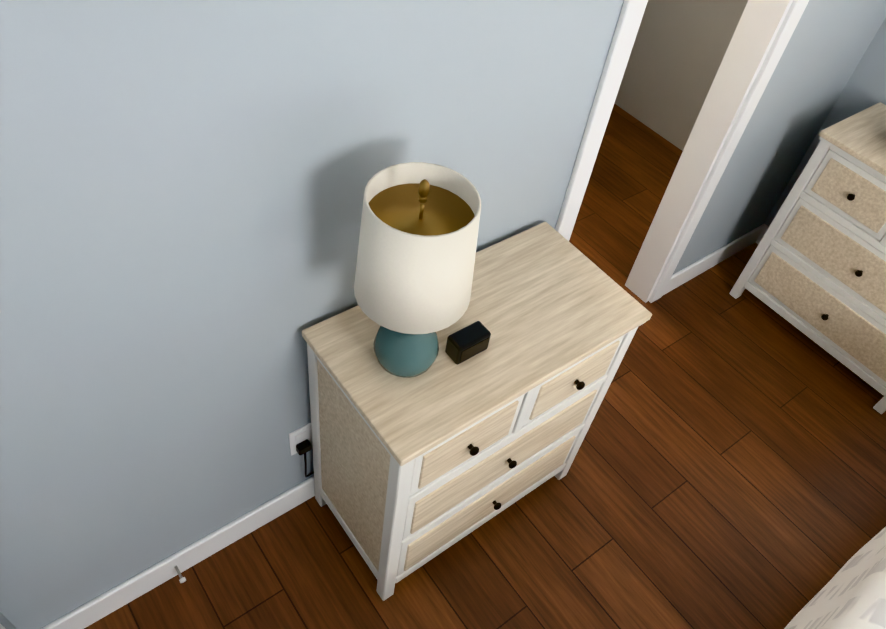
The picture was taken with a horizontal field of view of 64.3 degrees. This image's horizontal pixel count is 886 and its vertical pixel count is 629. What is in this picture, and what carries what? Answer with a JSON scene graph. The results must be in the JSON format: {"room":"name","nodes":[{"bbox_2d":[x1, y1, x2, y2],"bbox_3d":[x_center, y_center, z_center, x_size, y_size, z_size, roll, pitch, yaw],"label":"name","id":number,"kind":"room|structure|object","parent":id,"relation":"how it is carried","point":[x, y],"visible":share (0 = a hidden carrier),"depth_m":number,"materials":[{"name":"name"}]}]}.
{"room":"bedroom","nodes":[
{"label":"bedroom","id":0,"kind":"room"},
{"bbox_2d":[0,612,16,628],"bbox_3d":[-0.198,1.260,-0.112,0.720,2.720,3.475,-26,57,-28],"label":"wall","id":1,"kind":"structure","parent":0,"point":[5,622],"depth_m":1.70,"materials":[{"name":"paint"}]},
{"bbox_2d":[0,0,885,628],"bbox_3d":[0.323,-0.673,1.675,3.505,2.741,0.120,-26,57,-28],"label":"wall","id":2,"kind":"structure","parent":0,"point":[182,186],"depth_m":1.41,"materials":[{"name":"paint"}]},
{"bbox_2d":[41,476,314,628],"bbox_3d":[-0.408,0.550,2.250,1.685,0.110,0.025,-26,57,-28],"label":"baseboard","id":3,"kind":"structure","parent":2,"relation":"attached to","point":[101,606],"depth_m":2.04,"materials":[{"name":"white wood"}]},
{"bbox_2d":[174,566,185,582],"bbox_3d":[-0.755,0.743,2.020,0.017,0.018,0.052,-26,57,-28],"label":"doorstop","id":4,"kind":"object","parent":3,"relation":"attached to","point":[182,579],"visible":1,"depth_m":2.01,"materials":[{"name":"silver metal"}]},
{"bbox_2d":[289,423,311,455],"bbox_3d":[-0.399,0.364,2.009,0.070,0.115,0.030,-26,57,-28],"label":"electrical outlet plate","id":5,"kind":"object","parent":2,"relation":"attached to","point":[300,440],"visible":0.98,"depth_m":2.01,"materials":[{"name":"white plastic"}]},
{"bbox_2d":[304,453,313,477],"bbox_3d":[-0.368,0.430,2.127,0.123,0.181,0.028,-26,57,-28],"label":"lamp cord","id":6,"kind":"object","parent":5,"relation":"attached to","point":[305,460],"visible":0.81,"depth_m":2.09,"materials":[{"name":"black plastic"}]},
{"bbox_2d":[555,0,808,302],"bbox_3d":[0.680,-0.645,2.135,0.870,2.100,0.140,-26,57,-28],"label":"door frame","id":7,"kind":"structure","parent":2,"relation":"attached to","point":[758,42],"depth_m":2.33,"materials":[{"name":"white wood"}]},
{"bbox_2d":[662,224,768,295],"bbox_3d":[1.226,-0.250,3.205,0.685,0.110,0.015,-26,57,-28],"label":"baseboard","id":8,"kind":"structure","parent":2,"relation":"attached to","point":[707,262],"depth_m":3.19,"materials":[{"name":"white wood"}]},
{"bbox_2d":[84,104,885,628],"bbox_3d":[0.627,0.513,2.577,3.905,0.100,6.060,-26,57,-28],"label":"floor","id":9,"kind":"structure","parent":0,"point":[726,468],"depth_m":2.40,"materials":[{"name":"brown wood"}]},
{"bbox_2d":[302,222,651,600],"bbox_3d":[0.061,0.303,2.040,0.784,0.850,0.429,-26,57,-28],"label":"dresser","id":10,"kind":"object","parent":9,"relation":"on","point":[443,452],"visible":1,"depth_m":1.77,"materials":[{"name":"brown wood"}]},
{"bbox_2d":[354,162,480,377],"bbox_3d":[-0.060,-0.067,1.432,0.240,0.514,0.240,-26,57,-28],"label":"table lamp","id":11,"kind":"object","parent":10,"relation":"on","point":[418,237],"visible":1,"depth_m":1.32,"materials":[{"name":"fabric"}]},
{"bbox_2d":[445,321,490,364],"bbox_3d":[0.058,0.066,1.636,0.095,0.061,0.052,-26,57,-28],"label":"alarm clock","id":12,"kind":"object","parent":10,"relation":"on","point":[467,342],"visible":1,"depth_m":1.61,"materials":[{"name":"black plastic"}]},
{"bbox_2d":[729,102,885,413],"bbox_3d":[1.693,-0.201,2.731,0.429,0.850,0.784,-26,57,-28],"label":"dresser","id":13,"kind":"object","parent":9,"relation":"on","point":[814,269],"visible":1,"depth_m":2.68,"materials":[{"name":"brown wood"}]},
{"bbox_2d":[784,526,885,628],"bbox_3d":[1.804,1.229,1.235,2.224,1.200,2.194,-26,57,-28],"label":"bed","id":14,"kind":"object","parent":9,"relation":"on","point":[851,594],"visible":1,"depth_m":1.74,"materials":[{"name":"white fabric"}]},
{"bbox_2d":[614,0,649,105],"bbox_3d":[0.779,-1.885,3.053,0.780,2.400,0.101,-26,57,-28],"label":"wall","id":15,"kind":"structure","parent":0,"point":[647,9],"depth_m":3.87,"materials":[{"name":"paint"}]},
{"bbox_2d":[618,0,747,150],"bbox_3d":[1.113,-2.111,3.304,0.100,2.400,2.365,-26,57,-28],"label":"wall","id":16,"kind":"structure","parent":0,"point":[679,50],"depth_m":3.69,"materials":[{"name":"paint"}]},
{"bbox_2d":[764,18,885,225],"bbox_3d":[2.708,0.017,1.804,0.120,2.158,3.475,-26,57,-28],"label":"wall","id":17,"kind":"structure","parent":0,"point":[864,88],"depth_m":2.76,"materials":[{"name":"paint"}]}
]}

